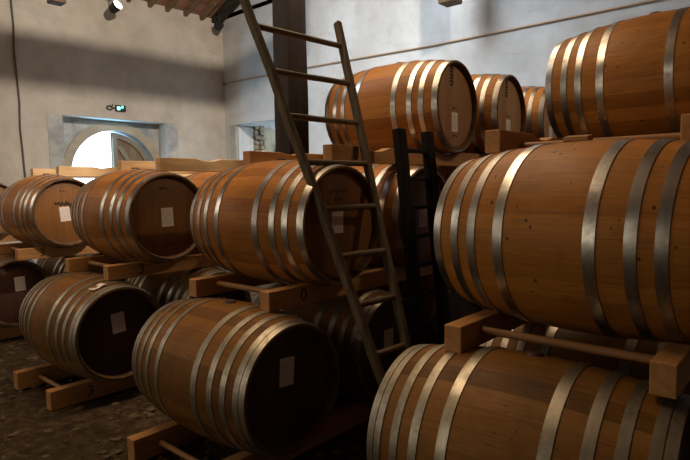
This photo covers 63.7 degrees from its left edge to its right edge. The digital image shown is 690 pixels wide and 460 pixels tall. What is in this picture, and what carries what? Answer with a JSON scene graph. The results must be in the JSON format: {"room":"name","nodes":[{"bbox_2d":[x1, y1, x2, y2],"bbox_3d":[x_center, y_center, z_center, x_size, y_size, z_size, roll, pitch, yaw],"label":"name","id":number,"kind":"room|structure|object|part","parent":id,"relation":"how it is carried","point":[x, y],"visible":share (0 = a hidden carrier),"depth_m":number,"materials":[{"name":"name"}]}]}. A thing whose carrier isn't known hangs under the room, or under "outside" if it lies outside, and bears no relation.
{"room":"wine cellar","nodes":[
{"label":"wine cellar","id":0,"kind":"room"},
{"bbox_2d":[62,117,158,160],"bbox_3d":[-4.521,-0.732,10.669,0.300,2.665,1.980,3,6,41],"label":"wall","id":1,"kind":"structure","parent":0,"point":[72,127],"depth_m":10.31,"materials":[{"name":"grey paint"}]},
{"bbox_2d":[110,133,148,166],"bbox_3d":[-4.194,-0.674,11.035,0.076,2.440,0.810,3,6,41],"label":"door","id":2,"kind":"structure","parent":1,"relation":"in","point":[123,148],"depth_m":10.84,"materials":[{"name":"brown wood"}]},
{"bbox_2d":[0,0,225,261],"bbox_3d":[-6.420,-1.600,8.233,0.620,5.040,12.090,3,6,41],"label":"wall","id":3,"kind":"structure","parent":0,"point":[75,56],"depth_m":10.05,"materials":[{"name":"paint"}]},
{"bbox_2d":[10,0,25,177],"bbox_3d":[-5.301,-1.760,9.009,0.032,5.003,0.180,3,6,41],"label":"cable","id":4,"kind":"object","parent":3,"relation":"attached to","point":[11,6],"visible":0.67,"depth_m":8.98,"materials":[{"name":"grey plastic"}]},
{"bbox_2d":[47,114,64,168],"bbox_3d":[-4.915,-0.661,9.538,0.010,2.715,0.237,3,6,41],"label":"trim","id":5,"kind":"structure","parent":3,"relation":"attached to","point":[55,129],"depth_m":9.46,"materials":[{"name":"grey paint"}]},
{"bbox_2d":[64,122,159,166],"bbox_3d":[-4.352,-0.723,10.616,0.045,2.650,2.000,3,6,41],"label":"trim","id":6,"kind":"structure","parent":3,"relation":"attached to","point":[80,138],"depth_m":10.35,"materials":[{"name":"stone"}]},
{"bbox_2d":[47,110,177,123],"bbox_3d":[-4.195,-2.072,10.271,0.012,0.052,2.480,3,6,41],"label":"trim","id":7,"kind":"structure","parent":3,"relation":"attached to","point":[48,111],"depth_m":10.14,"materials":[{"name":"paint"}]},
{"bbox_2d":[106,104,125,111],"bbox_3d":[-4.203,-2.249,10.206,0.060,0.122,0.363,3,6,41],"label":"emergency light","id":8,"kind":"object","parent":3,"relation":"attached to","point":[121,108],"visible":1,"depth_m":10.22,"materials":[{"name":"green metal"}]},
{"bbox_2d":[166,123,178,157],"bbox_3d":[-3.443,-0.817,11.210,0.010,2.715,0.257,3,6,41],"label":"trim","id":9,"kind":"structure","parent":3,"relation":"attached to","point":[171,129],"depth_m":11.13,"materials":[{"name":"grey paint"}]},
{"bbox_2d":[142,0,225,17],"bbox_3d":[-1.008,-5.261,2.928,15.600,3.462,12.590,3,6,41],"label":"ceiling","id":10,"kind":"structure","parent":0,"point":[181,4],"depth_m":11.19,"materials":[{"name":"brown wood"}]},
{"bbox_2d":[47,0,65,5],"bbox_3d":[-2.951,-3.967,5.500,0.140,3.355,0.140,3,6,41],"label":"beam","id":11,"kind":"structure","parent":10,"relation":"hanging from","point":[53,2],"depth_m":5.61,"materials":[{"name":"brown wood"}]},
{"bbox_2d":[147,0,156,7],"bbox_3d":[-1.029,-5.700,8.120,7.543,3.251,0.075,3,6,41],"label":"rafter","id":12,"kind":"object","parent":10,"relation":"attached to","point":[150,3],"visible":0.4,"depth_m":10.57,"materials":[{"name":"brown wood"}]},
{"bbox_2d":[165,0,177,11],"bbox_3d":[-0.785,-5.726,8.397,7.543,3.251,0.075,3,6,41],"label":"rafter","id":13,"kind":"object","parent":10,"relation":"attached to","point":[168,6],"visible":0.8,"depth_m":10.80,"materials":[{"name":"brown wood"}]},
{"bbox_2d":[183,0,200,16],"bbox_3d":[-0.515,-5.755,8.704,7.543,3.251,0.075,3,6,41],"label":"rafter","id":14,"kind":"object","parent":10,"relation":"attached to","point":[192,4],"visible":0.8,"depth_m":11.06,"materials":[{"name":"brown wood"}]},
{"bbox_2d":[199,0,220,20],"bbox_3d":[-0.264,-5.782,8.989,7.543,3.251,0.075,3,6,41],"label":"rafter","id":15,"kind":"object","parent":10,"relation":"attached to","point":[213,3],"visible":0.8,"depth_m":11.29,"materials":[{"name":"brown wood"}]},
{"bbox_2d":[211,0,239,22],"bbox_3d":[-0.002,-5.832,9.248,7.500,3.249,0.220,3,6,41],"label":"rafter","id":16,"kind":"object","parent":10,"relation":"attached to","point":[228,6],"visible":0.8,"depth_m":11.48,"materials":[{"name":"brown wood"}]},
{"bbox_2d":[214,12,223,30],"bbox_3d":[-2.625,-4.322,11.565,0.188,0.361,0.230,-1,5,-2],"label":"spot lamp","id":17,"kind":"object","parent":16,"relation":"attached to","point":[218,25],"visible":1,"depth_m":11.50,"materials":[{"name":"black metal"}]},
{"bbox_2d":[438,0,461,7],"bbox_3d":[1.396,-4.878,7.371,0.240,3.650,0.240,3,6,41],"label":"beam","id":18,"kind":"structure","parent":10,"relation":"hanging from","point":[447,3],"depth_m":7.49,"materials":[{"name":"brown wood"}]},
{"bbox_2d":[0,266,368,459],"bbox_3d":[-0.553,1.093,3.995,15.400,0.036,13.500,3,6,41],"label":"floor","id":19,"kind":"structure","parent":0,"point":[65,443],"depth_m":3.26,"materials":[{"name":"brown soil"}]},
{"bbox_2d":[0,326,21,339],"bbox_3d":[-3.119,0.912,5.749,0.640,0.125,1.650,3,6,41],"label":"rack","id":20,"kind":"object","parent":19,"relation":"on","point":[5,332],"visible":0.05,"depth_m":5.22,"materials":[{"name":"brown wood"}]},
{"bbox_2d":[0,253,49,326],"bbox_3d":[-3.366,0.561,5.429,0.950,0.713,0.704,3,6,41],"label":"wine barrel","id":21,"kind":"object","parent":20,"relation":"on","point":[17,278],"visible":0.66,"depth_m":5.13,"materials":[{"name":"brown wood"}]},
{"bbox_2d":[0,242,98,260],"bbox_3d":[-2.564,0.149,5.684,0.686,0.100,1.650,3,6,41],"label":"rack","id":22,"kind":"object","parent":21,"relation":"on","point":[22,251],"visible":0.43,"depth_m":5.12,"materials":[{"name":"brown wood"}]},
{"bbox_2d":[0,174,84,247],"bbox_3d":[-2.856,-0.185,5.349,0.950,0.713,0.704,3,6,42],"label":"wine barrel","id":23,"kind":"object","parent":22,"relation":"on","point":[35,210],"visible":0.75,"depth_m":5.00,"materials":[{"name":"brown wood"}]},
{"bbox_3d":[-2.390,-0.240,5.954,0.950,0.713,0.704,3,6,41],"label":"wine barrel","id":24,"kind":"object","parent":22,"relation":"on","visible":0},
{"bbox_2d":[30,166,191,177],"bbox_3d":[-2.429,-0.626,6.106,0.710,0.097,1.650,3,6,41],"label":"rack","id":25,"kind":"object","parent":24,"relation":"on","point":[73,172],"visible":0.36,"depth_m":5.49,"materials":[{"name":"brown wood"}]},
{"bbox_2d":[36,253,127,280],"bbox_3d":[-2.859,0.508,5.997,0.950,0.713,0.704,3,6,41],"label":"wine barrel","id":26,"kind":"object","parent":20,"relation":"on","point":[52,266],"visible":0.08,"depth_m":5.68,"materials":[{"name":"brown wood"}]},
{"bbox_2d":[13,363,136,410],"bbox_3d":[-1.534,1.003,4.296,0.641,0.125,1.650,3,6,41],"label":"rack","id":27,"kind":"object","parent":19,"relation":"on","point":[61,396],"visible":0.38,"depth_m":3.74,"materials":[{"name":"brown wood"}]},
{"bbox_3d":[-1.980,1.053,3.791,0.510,0.029,0.030,3,6,41],"label":"rod","id":28,"kind":"part","parent":27,"relation":"part of","materials":[{"name":"brown wood"}]},
{"bbox_2d":[19,271,160,380],"bbox_3d":[-1.808,0.655,3.946,0.950,0.713,0.704,3,6,41],"label":"wine barrel","id":29,"kind":"object","parent":27,"relation":"on","point":[81,331],"visible":0.9,"depth_m":3.62,"materials":[{"name":"brown wood"}]},
{"bbox_2d":[89,283,105,289],"bbox_3d":[-1.611,0.369,3.619,0.075,0.028,0.093,3,6,41],"label":"paper note","id":30,"kind":"object","parent":29,"relation":"on","point":[99,284],"visible":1,"depth_m":3.61,"materials":[{"name":"beige paper"}]},
{"bbox_2d":[65,248,216,280],"bbox_3d":[-1.292,0.220,4.543,0.686,0.100,1.650,3,6,41],"label":"rack","id":31,"kind":"object","parent":29,"relation":"on","point":[113,269],"visible":0.45,"depth_m":4.10,"materials":[{"name":"brown wood"}]},
{"bbox_3d":[-1.737,0.257,4.037,0.555,0.029,0.030,3,6,41],"label":"rod","id":32,"kind":"part","parent":31,"relation":"part of","materials":[{"name":"brown wood"}]},
{"bbox_2d":[71,168,198,261],"bbox_3d":[-1.575,-0.115,4.219,0.950,0.713,0.704,3,6,42],"label":"wine barrel","id":33,"kind":"object","parent":31,"relation":"on","point":[133,214],"visible":0.93,"depth_m":3.90,"materials":[{"name":"brown wood"}]},
{"bbox_2d":[185,172,218,247],"bbox_3d":[-1.044,-0.167,4.777,0.950,0.713,0.704,3,6,41],"label":"wine barrel","id":34,"kind":"object","parent":31,"relation":"on","point":[198,179],"visible":0.06,"depth_m":4.62,"materials":[{"name":"brown wood"}]},
{"bbox_2d":[117,157,242,173],"bbox_3d":[-1.035,-0.547,4.847,0.650,0.097,1.650,3,6,41],"label":"rack","id":35,"kind":"object","parent":34,"relation":"on","point":[173,165],"visible":0.4,"depth_m":4.34,"materials":[{"name":"brown wood"}]},
{"bbox_2d":[127,266,251,306],"bbox_3d":[-1.303,0.601,4.528,0.950,0.713,0.704,3,6,41],"label":"wine barrel","id":36,"kind":"object","parent":27,"relation":"on","point":[166,288],"visible":0.2,"depth_m":4.22,"materials":[{"name":"brown wood"}]},
{"bbox_2d":[127,401,372,459],"bbox_3d":[-0.324,1.069,3.236,0.640,0.125,1.650,3,6,41],"label":"rack","id":37,"kind":"object","parent":19,"relation":"on","point":[144,445],"visible":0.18,"depth_m":2.93,"materials":[{"name":"brown wood"}]},
{"bbox_3d":[-0.769,1.119,2.731,0.510,0.029,0.030,3,6,41],"label":"rod","id":38,"kind":"part","parent":37,"relation":"part of","materials":[{"name":"brown wood"}]},
{"bbox_2d":[132,297,338,456],"bbox_3d":[-0.587,0.720,2.900,0.950,0.713,0.704,3,6,41],"label":"wine barrel","id":39,"kind":"object","parent":37,"relation":"on","point":[236,374],"visible":1,"depth_m":2.61,"materials":[{"name":"brown wood"}]},
{"bbox_2d":[189,265,432,312],"bbox_3d":[-0.081,0.281,3.537,0.686,0.100,1.650,3,6,41],"label":"rack","id":40,"kind":"object","parent":39,"relation":"on","point":[280,298],"visible":0.51,"depth_m":3.11,"materials":[{"name":"brown wood"}]},
{"bbox_3d":[-0.527,0.319,3.031,0.555,0.029,0.030,3,6,41],"label":"rod","id":41,"kind":"part","parent":40,"relation":"part of","materials":[{"name":"brown wood"}]},
{"bbox_2d":[190,159,377,284],"bbox_3d":[-0.361,-0.053,3.215,0.950,0.713,0.704,3,6,41],"label":"wine barrel","id":42,"kind":"object","parent":40,"relation":"on","point":[257,220],"visible":0.9,"depth_m":2.92,"materials":[{"name":"brown wood"}]},
{"bbox_2d":[350,164,444,267],"bbox_3d":[0.155,-0.106,3.780,0.950,0.713,0.704,3,6,41],"label":"wine barrel","id":43,"kind":"object","parent":40,"relation":"on","point":[385,175],"visible":0.17,"depth_m":3.41,"materials":[{"name":"brown wood"}]},
{"bbox_2d":[243,144,478,166],"bbox_3d":[0.189,-0.487,3.855,0.761,0.097,1.650,3,6,41],"label":"rack","id":44,"kind":"object","parent":43,"relation":"on","point":[386,156],"visible":0.54,"depth_m":3.47,"materials":[{"name":"brown wood"}]},
{"bbox_2d":[325,59,477,154],"bbox_3d":[0.407,-0.872,4.104,0.950,0.713,0.704,3,6,38],"label":"wine barrel","id":45,"kind":"object","parent":44,"relation":"on","point":[439,97],"visible":0.71,"depth_m":3.81,"materials":[{"name":"brown wood"}]},
{"bbox_2d":[254,282,412,403],"bbox_3d":[-0.080,0.664,3.498,0.950,0.713,0.704,3,6,41],"label":"wine barrel","id":46,"kind":"object","parent":37,"relation":"on","point":[334,316],"visible":0.41,"depth_m":3.11,"materials":[{"name":"brown wood"}]},
{"bbox_2d":[272,0,308,154],"bbox_3d":[-0.444,-2.804,4.136,0.207,7.707,0.208,3,6,41],"label":"timber post","id":47,"kind":"object","parent":19,"relation":"on","point":[289,53],"visible":0.29,"depth_m":4.19,"materials":[{"name":"brown wood"}]},
{"bbox_2d":[239,0,410,385],"bbox_3d":[0.030,-0.115,2.895,0.997,2.510,0.728,3,6,41],"label":"ladder","id":48,"kind":"object","parent":19,"relation":"on","point":[373,355],"visible":0.89,"depth_m":2.82,"materials":[{"name":"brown wood"}]},
{"bbox_3d":[0.187,-0.046,3.004,0.050,2.349,0.964,-3,5,-27],"label":"rail","id":49,"kind":"part","parent":48,"relation":"part of","materials":[{"name":"grey wood"}]},
{"bbox_2d":[392,128,449,345],"bbox_3d":[0.488,0.262,3.295,0.235,1.705,0.368,3,6,41],"label":"ladder","id":50,"kind":"object","parent":19,"relation":"on","point":[415,294],"visible":0.61,"depth_m":3.18,"materials":[{"name":"brown wood"}]},
{"bbox_3d":[0.392,0.272,3.186,0.235,1.704,0.078,3,6,41],"label":"rail","id":51,"kind":"part","parent":50,"relation":"part of","materials":[{"name":"brown wood"}]},
{"bbox_3d":[0.578,0.252,3.397,0.082,1.705,0.244,-5,6,-42],"label":"rail","id":52,"kind":"part","parent":50,"relation":"part of","materials":[{"name":"brown wood"}]},
{"bbox_2d":[255,124,275,151],"bbox_3d":[-0.987,-1.136,12.310,2.080,3.300,1.308,3,6,41],"label":"wall","id":53,"kind":"structure","parent":0,"point":[272,127],"depth_m":12.48,"materials":[{"name":"grey paint"}]},
{"bbox_2d":[263,129,274,151],"bbox_3d":[-1.694,-0.942,12.596,0.053,2.650,0.320,3,6,41],"label":"trim","id":54,"kind":"structure","parent":53,"relation":"attached to","point":[269,141],"depth_m":12.49,"materials":[{"name":"beige paint"}]},
{"bbox_2d":[222,0,689,159],"bbox_3d":[2.761,-3.251,7.603,15.120,8.148,0.500,3,6,41],"label":"wall","id":55,"kind":"structure","parent":0,"point":[370,27],"depth_m":8.79,"materials":[{"name":"grey paint"}]},
{"bbox_2d":[230,125,236,159],"bbox_3d":[-2.378,-0.964,11.996,0.177,2.850,0.013,3,6,41],"label":"trim","id":56,"kind":"structure","parent":55,"relation":"attached to","point":[233,127],"depth_m":11.91,"materials":[{"name":"grey paint"}]},
{"bbox_2d":[237,127,253,159],"bbox_3d":[-2.133,-0.896,12.105,0.043,2.650,0.400,3,6,41],"label":"trim","id":57,"kind":"structure","parent":55,"relation":"attached to","point":[245,134],"depth_m":11.97,"materials":[{"name":"white paint"}]},
{"bbox_2d":[230,107,274,125],"bbox_3d":[-1.769,-2.332,11.328,1.860,0.256,0.018,3,6,41],"label":"trim","id":58,"kind":"structure","parent":55,"relation":"attached to","point":[265,114],"depth_m":11.43,"materials":[{"name":"white paint"}]},
{"bbox_2d":[252,126,265,150],"bbox_3d":[-1.864,-0.931,12.338,0.138,2.732,0.299,3,6,41],"label":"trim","id":59,"kind":"structure","parent":55,"relation":"attached to","point":[257,130],"depth_m":12.22,"materials":[{"name":"beige stone"}]},
{"bbox_2d":[222,0,658,84],"bbox_3d":[2.072,-2.841,7.881,12.490,0.172,0.050,3,6,41],"label":"pipe","id":60,"kind":"object","parent":55,"relation":"attached to","point":[648,1],"visible":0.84,"depth_m":7.91,"materials":[{"name":"orange metal"}]},
{"bbox_3d":[-1.576,-5.643,7.499,7.543,3.251,0.075,3,6,41],"label":"rafter","id":61,"kind":"object","parent":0,"visible":0},
{"bbox_2d":[108,0,121,13],"bbox_3d":[-4.054,-3.995,9.760,0.233,0.362,0.188,0,5,15],"label":"spot lamp","id":62,"kind":"object","parent":61,"relation":"attached to","point":[115,6],"visible":1,"depth_m":9.72,"materials":[{"name":"black metal"}]},
{"bbox_3d":[0.916,1.128,2.257,0.640,0.125,1.650,3,6,41],"label":"rack","id":63,"kind":"object","parent":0,"visible":0},
{"bbox_2d":[366,344,689,459],"bbox_3d":[0.636,0.778,1.921,0.950,0.714,0.704,3,6,39],"label":"wine barrel","id":64,"kind":"object","parent":63,"relation":"on","point":[432,402],"visible":0.87,"depth_m":1.72,"materials":[{"name":"brown wood"}]},
{"bbox_2d":[445,309,689,398],"bbox_3d":[1.187,0.352,2.407,0.745,0.100,1.650,3,6,41],"label":"rack","id":65,"kind":"object","parent":64,"relation":"on","point":[669,374],"visible":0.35,"depth_m":1.86,"materials":[{"name":"brown wood"}]},
{"bbox_2d":[434,138,689,343],"bbox_3d":[0.896,0.023,2.065,0.704,0.704,0.950,-5,6,-43],"label":"wine barrel","id":66,"kind":"object","parent":65,"relation":"on","point":[589,236],"visible":1,"depth_m":1.79,"materials":[{"name":"brown wood"}]},
{"bbox_2d":[563,134,592,141],"bbox_3d":[0.864,-0.341,2.059,0.090,0.026,0.060,3,6,41],"label":"wedge","id":67,"kind":"object","parent":66,"relation":"on","point":[586,137],"visible":0.76,"depth_m":2.04,"materials":[{"name":"brown wood"}]},
{"bbox_3d":[0.742,0.389,1.901,0.615,0.029,0.030,3,6,41],"label":"rod","id":68,"kind":"part","parent":65,"relation":"part of","materials":[{"name":"brown wood"}]},
{"bbox_3d":[1.395,-0.040,2.708,0.950,0.713,0.704,3,6,41],"label":"wine barrel","id":69,"kind":"object","parent":65,"relation":"on","visible":0},
{"bbox_2d":[485,113,689,153],"bbox_3d":[1.438,-0.416,2.722,0.795,0.097,1.650,3,6,41],"label":"rack","id":70,"kind":"object","parent":69,"relation":"on","point":[496,141],"visible":0.27,"depth_m":2.34,"materials":[{"name":"brown wood"}]},
{"bbox_3d":[1.026,-0.359,2.255,0.665,0.029,0.030,3,6,41],"label":"rod","id":71,"kind":"part","parent":70,"relation":"part of","materials":[{"name":"brown wood"}]},
{"bbox_2d":[545,7,689,138],"bbox_3d":[1.672,-0.803,2.998,0.704,0.714,0.950,-5,6,-45],"label":"wine barrel","id":72,"kind":"object","parent":70,"relation":"on","point":[629,77],"visible":0.8,"depth_m":2.83,"materials":[{"name":"brown wood"}]},
{"bbox_2d":[479,322,689,394],"bbox_3d":[1.136,0.728,2.460,0.950,0.713,0.704,3,6,41],"label":"wine barrel","id":73,"kind":"object","parent":63,"relation":"on","point":[639,370],"visible":0.09,"depth_m":2.26,"materials":[{"name":"brown wood"}]},
{"bbox_3d":[1.313,-0.601,5.072,0.640,0.097,1.650,3,6,41],"label":"rack","id":74,"kind":"object","parent":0,"visible":0},
{"bbox_2d":[456,74,525,154],"bbox_3d":[0.934,-0.922,4.632,0.950,0.713,0.704,3,6,38],"label":"wine barrel","id":75,"kind":"object","parent":74,"relation":"on","point":[500,98],"visible":0.25,"depth_m":4.26,"materials":[{"name":"brown wood"}]},
{"bbox_2d":[521,86,556,137],"bbox_3d":[1.490,-0.978,5.225,0.950,0.713,0.704,3,6,38],"label":"wine barrel","id":76,"kind":"object","parent":74,"relation":"on","point":[538,124],"visible":0.13,"depth_m":4.76,"materials":[{"name":"brown wood"}]},
{"bbox_3d":[-4.393,0.843,6.864,0.640,0.125,1.650,3,6,41],"label":"rack","id":77,"kind":"object","parent":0,"visible":0},
{"bbox_3d":[-4.658,0.494,6.524,0.950,0.713,0.704,3,6,41],"label":"wine barrel","id":78,"kind":"object","parent":77,"relation":"on","visible":0},
{"bbox_2d":[0,232,18,241],"bbox_3d":[-4.182,0.062,7.086,0.640,0.100,1.650,3,6,41],"label":"rack","id":79,"kind":"object","parent":78,"relation":"on","point":[5,237],"visible":0.05,"depth_m":6.71,"materials":[{"name":"brown wood"}]},
{"bbox_2d":[0,183,7,233],"bbox_3d":[-4.440,-0.273,6.755,0.950,0.713,0.704,3,6,41],"label":"wine barrel","id":80,"kind":"object","parent":79,"relation":"on","point":[3,187],"visible":0.2,"depth_m":6.54,"materials":[{"name":"brown wood"}]},
{"bbox_3d":[1.000,0.166,4.777,0.640,0.100,1.650,3,6,41],"label":"rack","id":81,"kind":"object","parent":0,"visible":0},
{"bbox_2d":[422,166,457,182],"bbox_3d":[0.683,-0.162,4.379,0.950,0.713,0.704,3,6,41],"label":"wine barrel","id":82,"kind":"object","parent":81,"relation":"on","point":[445,172],"visible":0.02,"depth_m":4.08,"materials":[{"name":"brown wood"}]},
{"bbox_3d":[0.765,0.952,4.497,0.640,0.125,1.650,3,6,41],"label":"rack","id":83,"kind":"object","parent":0,"visible":0},
{"bbox_2d":[363,267,483,343],"bbox_3d":[0.447,0.608,4.097,0.950,0.713,0.704,3,6,41],"label":"wine barrel","id":84,"kind":"object","parent":83,"relation":"on","point":[459,308],"visible":0.04,"depth_m":3.74,"materials":[{"name":"brown wood"}]}
]}

